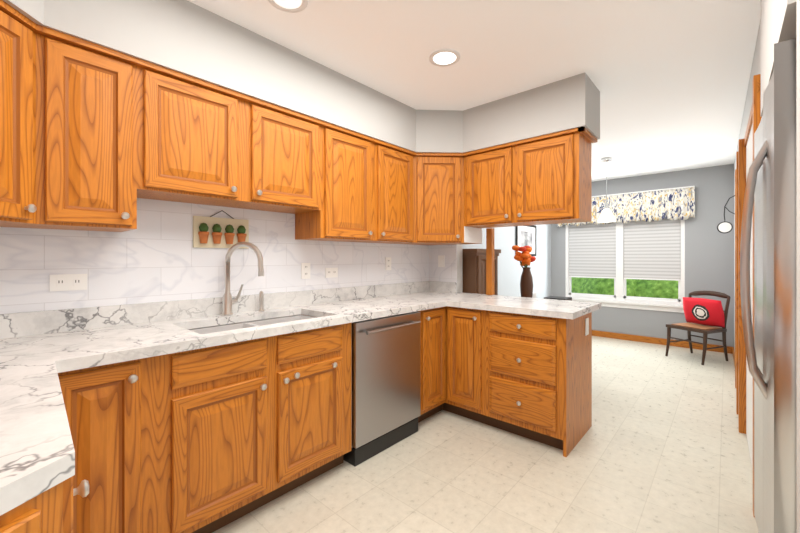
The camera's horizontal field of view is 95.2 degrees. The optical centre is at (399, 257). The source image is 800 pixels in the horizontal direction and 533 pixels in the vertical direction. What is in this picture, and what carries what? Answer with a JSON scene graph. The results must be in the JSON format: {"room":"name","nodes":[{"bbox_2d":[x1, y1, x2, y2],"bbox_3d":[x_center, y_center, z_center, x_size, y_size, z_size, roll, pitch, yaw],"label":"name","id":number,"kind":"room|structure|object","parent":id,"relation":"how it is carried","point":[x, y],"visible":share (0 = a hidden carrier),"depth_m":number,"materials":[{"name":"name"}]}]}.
{"room":"kitchen","nodes":[
{"label":"kitchen","id":0,"kind":"room"},
{"bbox_2d":[3,0,599,152],"bbox_3d":[-0.186,-1.055,1.845,1.800,0.350,3.500,0,0,42],"label":"soffit","id":1,"kind":"structure","parent":0,"point":[186,37],"depth_m":2.17,"materials":[{"name":"grey paint"}]},
{"bbox_2d":[0,0,51,227],"bbox_3d":[-1.589,-0.505,1.166,0.604,0.750,0.604,0,0,42],"label":"upper cabinet","id":2,"kind":"object","parent":1,"relation":"hanging from","point":[25,45],"depth_m":1.33,"materials":[{"name":"brown wood"}]},
{"bbox_2d":[37,29,143,231],"bbox_3d":[-1.387,-0.505,1.605,0.319,0.750,0.320,0,0,42],"label":"upper cabinet","id":3,"kind":"object","parent":1,"relation":"hanging from","point":[94,137],"depth_m":1.51,"materials":[{"name":"brown wood"}]},
{"bbox_2d":[144,60,247,207],"bbox_3d":[-1.119,-0.595,1.905,0.319,0.570,0.485,0,0,42],"label":"upper cabinet","id":4,"kind":"object","parent":1,"relation":"hanging from","point":[196,130],"depth_m":1.80,"materials":[{"name":"brown wood"}]},
{"bbox_2d":[240,96,323,215],"bbox_3d":[-0.788,-0.595,2.274,0.319,0.570,0.505,0,0,42],"label":"upper cabinet","id":5,"kind":"object","parent":1,"relation":"hanging from","point":[286,146],"depth_m":2.17,"materials":[{"name":"brown wood"}]},
{"bbox_2d":[295,122,379,242],"bbox_3d":[-0.461,-0.505,2.640,0.319,0.750,0.477,0,0,42],"label":"upper cabinet","id":6,"kind":"object","parent":1,"relation":"hanging from","point":[351,213],"depth_m":2.53,"materials":[{"name":"brown wood"}]},
{"bbox_2d":[380,141,415,243],"bbox_3d":[-0.147,-0.505,2.990,0.319,0.750,0.463,0,0,42],"label":"upper cabinet","id":7,"kind":"object","parent":1,"relation":"hanging from","point":[397,164],"depth_m":2.90,"materials":[{"name":"brown wood"}]},
{"bbox_2d":[411,153,467,244],"bbox_3d":[0.217,-0.505,3.180,0.607,0.750,0.307,0,0,42],"label":"upper cabinet","id":8,"kind":"object","parent":1,"relation":"hanging from","point":[439,176],"depth_m":3.06,"materials":[{"name":"brown wood"}]},
{"bbox_2d":[464,127,595,227],"bbox_3d":[0.976,-0.575,2.895,0.910,0.610,0.325,0,0,42],"label":"upper cabinet","id":9,"kind":"object","parent":1,"relation":"hanging from","point":[544,179],"depth_m":2.70,"materials":[{"name":"brown wood"}]},
{"bbox_2d":[457,244,462,292],"bbox_3d":[0.456,0.185,3.660,0.335,2.130,0.100,0,0,42],"label":"wall","id":10,"kind":"structure","parent":0,"point":[459,268],"depth_m":3.54,"materials":[{"name":"grey paint"}]},
{"bbox_2d":[187,0,760,181],"bbox_3d":[1.821,-1.260,2.362,4.300,0.060,7.150,0,0,42],"label":"ceiling","id":11,"kind":"structure","parent":0,"point":[670,79],"depth_m":2.21,"materials":[{"name":"white paint"}]},
{"bbox_2d":[268,0,307,12],"bbox_3d":[-0.534,-1.226,1.727,0.190,0.008,0.190,0,0,42],"label":"recessed light","id":12,"kind":"object","parent":11,"relation":"in","point":[293,6],"visible":1,"depth_m":1.77,"materials":[{"name":"white paint"}]},
{"bbox_2d":[429,49,459,66],"bbox_3d":[0.274,-1.226,2.239,0.190,0.008,0.190,0,0,42],"label":"recessed light","id":13,"kind":"object","parent":11,"relation":"in","point":[444,57],"visible":1,"depth_m":2.23,"materials":[{"name":"white paint"}]},
{"bbox_2d":[598,158,615,221],"bbox_3d":[2.557,-0.838,4.517,0.200,0.776,0.200,0,0,42],"label":"pendant light","id":14,"kind":"object","parent":11,"relation":"hanging from","point":[606,215],"visible":1,"depth_m":4.49,"materials":[{"name":"silver metal"}]},
{"bbox_2d":[213,336,758,532],"bbox_3d":[1.821,1.280,2.362,4.300,0.060,7.150,0,0,42],"label":"floor","id":15,"kind":"structure","parent":0,"point":[661,446],"depth_m":2.11,"materials":[{"name":"tile"}]},
{"bbox_2d":[0,470,99,532],"bbox_3d":[-0.667,0.814,0.320,0.260,0.872,0.574,0,0,42],"label":"base cabinet","id":16,"kind":"object","parent":15,"relation":"on","point":[62,508],"depth_m":0.61,"materials":[{"name":"brown wood"}]},
{"bbox_2d":[0,321,103,515],"bbox_3d":[-0.936,0.305,0.597,1.050,0.140,0.629,0,0,42],"label":"countertop","id":17,"kind":"structure","parent":16,"relation":"in","point":[40,351],"depth_m":0.81,"materials":[{"name":"stone"}]},
{"bbox_2d":[67,414,91,505],"bbox_3d":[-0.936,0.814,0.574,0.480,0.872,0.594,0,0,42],"label":"base cabinet","id":18,"kind":"object","parent":15,"relation":"on","point":[83,467],"depth_m":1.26,"materials":[{"name":"brown wood"}]},
{"bbox_2d":[58,358,147,532],"bbox_3d":[-1.291,0.814,1.492,0.614,0.872,0.250,0,0,42],"label":"base cabinet","id":19,"kind":"object","parent":15,"relation":"on","point":[106,406],"depth_m":1.33,"materials":[{"name":"brown wood"}]},
{"bbox_2d":[0,281,475,364],"bbox_3d":[-0.597,0.407,2.244,0.644,0.344,3.534,0,0,42],"label":"countertop","id":20,"kind":"structure","parent":19,"relation":"in","point":[128,332],"depth_m":1.97,"materials":[{"name":"stone"}]},
{"bbox_2d":[221,242,264,315],"bbox_3d":[-0.886,0.119,2.162,0.228,0.430,0.262,0,0,42],"label":"faucet","id":21,"kind":"object","parent":20,"relation":"on","point":[228,301],"visible":1,"depth_m":2.13,"materials":[{"name":"silver metal"}]},
{"bbox_2d":[486,228,493,294],"bbox_3d":[0.819,0.033,3.308,0.055,0.601,0.050,0,0,42],"label":"post","id":22,"kind":"object","parent":20,"relation":"on","point":[489,261],"visible":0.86,"depth_m":3.29,"materials":[{"name":"brown wood"}]},
{"bbox_2d":[148,347,207,532],"bbox_3d":[-1.132,0.814,1.669,0.614,0.872,0.225,0,0,42],"label":"base cabinet","id":23,"kind":"object","parent":15,"relation":"on","point":[177,382],"depth_m":1.47,"materials":[{"name":"brown wood"}]},
{"bbox_2d":[343,311,420,465],"bbox_3d":[-0.265,0.816,2.584,0.656,0.868,0.621,0,0,42],"label":"dishwasher","id":24,"kind":"object","parent":15,"relation":"on","point":[385,383],"visible":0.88,"depth_m":2.35,"materials":[{"name":"silver metal"}]},
{"bbox_2d":[417,306,447,422],"bbox_3d":[0.027,0.814,2.963,0.614,0.872,0.320,0,0,42],"label":"base cabinet","id":25,"kind":"object","parent":15,"relation":"on","point":[434,322],"depth_m":2.77,"materials":[{"name":"brown wood"}]},
{"bbox_2d":[448,306,479,421],"bbox_3d":[0.677,0.814,2.988,0.360,0.872,0.594,0,0,42],"label":"base cabinet","id":26,"kind":"object","parent":15,"relation":"on","point":[463,323],"depth_m":2.77,"materials":[{"name":"brown wood"}]},
{"bbox_2d":[463,249,500,294],"bbox_3d":[0.729,0.580,3.831,0.501,1.340,0.500,0,0,42],"label":"armoire","id":27,"kind":"object","parent":15,"relation":"on","point":[474,270],"visible":0.04,"depth_m":3.59,"materials":[{"name":"brown wood"}]},
{"bbox_2d":[480,310,591,456],"bbox_3d":[1.019,0.814,2.681,0.560,0.872,0.594,0,0,42],"label":"base cabinet","id":28,"kind":"object","parent":15,"relation":"on","point":[536,371],"depth_m":2.46,"materials":[{"name":"brown wood"}]},
{"bbox_2d":[448,294,600,318],"bbox_3d":[0.938,0.355,2.785,0.920,0.040,0.680,0,0,42],"label":"countertop","id":29,"kind":"structure","parent":28,"relation":"in","point":[565,309],"depth_m":2.63,"materials":[{"name":"stone"}]},
{"bbox_2d":[585,318,588,335],"bbox_3d":[1.336,0.490,2.609,0.006,0.120,0.070,0,0,42],"label":"outlet","id":30,"kind":"object","parent":28,"relation":"attached to","point":[586,326],"visible":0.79,"depth_m":2.59,"materials":[{"name":"white plastic"}]},
{"bbox_2d":[665,290,730,364],"bbox_3d":[3.705,0.833,4.529,0.537,0.840,0.491,0,0,-20],"label":"chair","id":31,"kind":"object","parent":15,"relation":"on","point":[706,316],"visible":1,"depth_m":4.46,"materials":[{"name":"brown wood"}]},
{"bbox_2d":[682,297,724,327],"bbox_3d":[3.752,0.665,4.522,0.100,0.350,0.447,-14,5,-20],"label":"pillow","id":32,"kind":"object","parent":31,"relation":"on","point":[700,311],"depth_m":4.48,"materials":[{"name":"red fabric"}]},
{"bbox_2d":[740,38,795,532],"bbox_3d":[1.593,0.338,1.070,0.874,1.825,0.950,0,0,42],"label":"refrigerator","id":33,"kind":"object","parent":15,"relation":"on","point":[770,194],"visible":1,"depth_m":0.97,"materials":[{"name":"silver metal"}]},
{"bbox_3d":[1.460,0.875,3.908,0.800,0.750,0.530,0,0,42],"label":"dining table","id":34,"kind":"object","parent":15,"relation":"on","visible":0},
{"bbox_2d":[512,245,535,297],"bbox_3d":[1.289,0.182,3.827,0.221,0.632,0.276,0,0,42],"label":"vase","id":35,"kind":"object","parent":34,"relation":"on","point":[525,257],"visible":0.98,"depth_m":3.75,"materials":[{"name":"brown ceramic"}]},
{"bbox_2d":[544,296,571,300],"bbox_3d":[1.665,0.457,3.852,0.280,0.083,0.280,0,0,42],"label":"tray","id":36,"kind":"object","parent":34,"relation":"on","point":[559,298],"visible":0.31,"depth_m":3.83,"materials":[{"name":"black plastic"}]},
{"bbox_2d":[463,224,550,298],"bbox_3d":[1.485,0.010,5.134,0.100,2.480,3.470,0,0,42],"label":"wall","id":37,"kind":"structure","parent":0,"point":[510,269],"depth_m":5.26,"materials":[{"name":"grey paint"}]},
{"bbox_2d":[516,225,536,255],"bbox_3d":[1.911,-0.270,5.511,0.020,0.480,0.720,0,0,42],"label":"picture frame","id":38,"kind":"object","parent":37,"relation":"attached to","point":[526,235],"visible":0.6,"depth_m":5.53,"materials":[{"name":"black plastic"}]},
{"bbox_2d":[551,164,733,346],"bbox_3d":[3.585,0.010,5.515,2.520,2.480,0.100,0,0,42],"label":"wall","id":39,"kind":"structure","parent":0,"point":[709,256],"depth_m":5.03,"materials":[{"name":"grey paint"}]},
{"bbox_2d":[566,220,684,312],"bbox_3d":[3.403,-0.033,5.648,1.670,1.595,0.145,0,0,42],"label":"window","id":40,"kind":"structure","parent":39,"relation":"in","point":[619,298],"depth_m":5.61,"materials":[{"name":"white paint"}]},
{"bbox_2d":[569,219,680,280],"bbox_3d":[3.402,-0.231,5.647,1.492,1.101,0.022,0,0,42],"label":"window blinds","id":41,"kind":"object","parent":40,"relation":"attached to","point":[652,250],"visible":0.75,"depth_m":5.54,"materials":[{"name":"white paint"}]},
{"bbox_2d":[557,186,694,226],"bbox_3d":[3.349,-0.750,5.585,1.814,0.464,0.103,0,0,42],"label":"valance","id":42,"kind":"object","parent":39,"relation":"attached to","point":[673,204],"visible":0.67,"depth_m":5.33,"materials":[{"name":"fabric"}]},
{"bbox_2d":[592,330,730,353],"bbox_3d":[3.513,1.205,5.502,2.370,0.090,0.015,0,0,42],"label":"baseboard","id":43,"kind":"structure","parent":39,"relation":"attached to","point":[662,341],"depth_m":5.32,"materials":[{"name":"brown wood"}]},
{"bbox_2d":[734,18,760,349],"bbox_3d":[3.111,0.010,3.249,0.165,2.480,4.151,0,0,42],"label":"wall","id":44,"kind":"structure","parent":0,"point":[756,67],"depth_m":2.58,"materials":[{"name":"grey paint"}]},
{"bbox_2d":[717,195,734,232],"bbox_3d":[3.733,-0.515,4.172,0.168,0.469,0.035,0,0,42],"label":"wall sconce","id":45,"kind":"object","parent":44,"relation":"attached to","point":[725,227],"visible":0.94,"depth_m":4.17,"materials":[{"name":"white glass"}]},
{"bbox_2d":[731,347,734,365],"bbox_3d":[3.566,1.205,3.861,0.052,0.090,2.310,0,0,42],"label":"baseboard","id":46,"kind":"structure","parent":44,"relation":"attached to","point":[732,348],"depth_m":4.48,"materials":[{"name":"brown wood"}]},
{"bbox_2d":[735,74,761,516],"bbox_3d":[2.498,0.185,2.649,0.075,2.130,2.380,0,0,42],"label":"door frame","id":47,"kind":"structure","parent":44,"relation":"attached to","point":[755,117],"depth_m":2.60,"materials":[{"name":"brown wood"}]},
{"bbox_2d":[761,0,776,116],"bbox_3d":[1.694,0.010,1.040,0.905,2.480,1.030,0,0,42],"label":"wall","id":48,"kind":"structure","parent":0,"point":[768,7],"depth_m":1.39,"materials":[{"name":"grey paint"}]},
{"bbox_2d":[777,0,799,532],"bbox_3d":[1.612,0.010,0.342,1.715,2.480,0.060,0,0,42],"label":"wall","id":49,"kind":"structure","parent":0,"point":[780,20],"depth_m":0.91,"materials":[{"name":"grey paint"}]},
{"bbox_3d":[-0.900,0.010,2.472,0.100,2.480,3.680,0,0,42],"label":"wall","id":50,"kind":"structure","parent":0,"visible":0},
{"bbox_2d":[0,198,427,313],"bbox_3d":[-0.862,0.000,2.437,0.004,0.700,3.480,0,0,42],"label":"tile backsplash","id":51,"kind":"structure","parent":50,"relation":"attached to","point":[155,256],"depth_m":2.01,"materials":[{"name":"tile"}]},
{"bbox_2d":[49,274,86,290],"bbox_3d":[-1.528,0.113,1.684,0.008,0.075,0.130,0,0,42],"label":"electrical outlet","id":52,"kind":"object","parent":51,"relation":"attached to","point":[63,282],"visible":1,"depth_m":1.68,"materials":[{"name":"white plastic"}]},
{"bbox_2d":[193,210,248,248],"bbox_3d":[-1.054,-0.174,2.180,0.055,0.228,0.320,0,0,42],"label":"wall decor","id":53,"kind":"object","parent":51,"relation":"attached to","point":[212,232],"visible":0.98,"depth_m":2.16,"materials":[{"name":"beige"}]},
{"bbox_2d":[301,263,309,278],"bbox_3d":[-0.678,0.092,2.632,0.008,0.115,0.075,0,0,42],"label":"electrical outlet","id":54,"kind":"object","parent":51,"relation":"attached to","point":[305,270],"visible":1,"depth_m":2.62,"materials":[{"name":"white plastic"}]},
{"bbox_2d":[325,268,337,277],"bbox_3d":[-0.525,0.113,2.803,0.008,0.075,0.115,0,0,42],"label":"electrical outlet","id":55,"kind":"object","parent":51,"relation":"attached to","point":[331,272],"visible":1,"depth_m":2.80,"materials":[{"name":"white plastic"}]},
{"bbox_2d":[385,257,390,269],"bbox_3d":[-0.105,0.052,3.272,0.008,0.115,0.075,0,0,42],"label":"electrical outlet","id":56,"kind":"object","parent":51,"relation":"attached to","point":[387,263],"visible":1,"depth_m":3.27,"materials":[{"name":"white plastic"}]},
{"bbox_2d":[428,244,456,281],"bbox_3d":[0.433,0.000,3.611,0.305,0.700,0.004,0,0,42],"label":"tile backsplash","id":57,"kind":"structure","parent":50,"relation":"attached to","point":[448,273],"depth_m":3.61,"materials":[{"name":"tile"}]},
{"bbox_2d":[438,255,444,266],"bbox_3d":[0.410,0.033,3.623,0.075,0.115,0.008,0,0,42],"label":"electrical outlet","id":58,"kind":"object","parent":57,"relation":"attached to","point":[441,260],"visible":1,"depth_m":3.62,"materials":[{"name":"white plastic"}]},
{"label":"outside","id":59,"kind":"structure","parent":0,"visible":0},
{"bbox_3d":[5.172,1.650,6.926,15.000,0.200,4.080,0,0,42],"label":"lawn","id":60,"kind":"structure","parent":59,"visible":0},
{"bbox_2d":[572,277,677,298],"bbox_3d":[4.275,0.823,6.976,8.621,1.444,1.751,0,0,42],"label":"hedge","id":61,"kind":"object","parent":60,"relation":"on","point":[594,284],"depth_m":6.43,"materials":[{"name":"green plant"}]}
]}

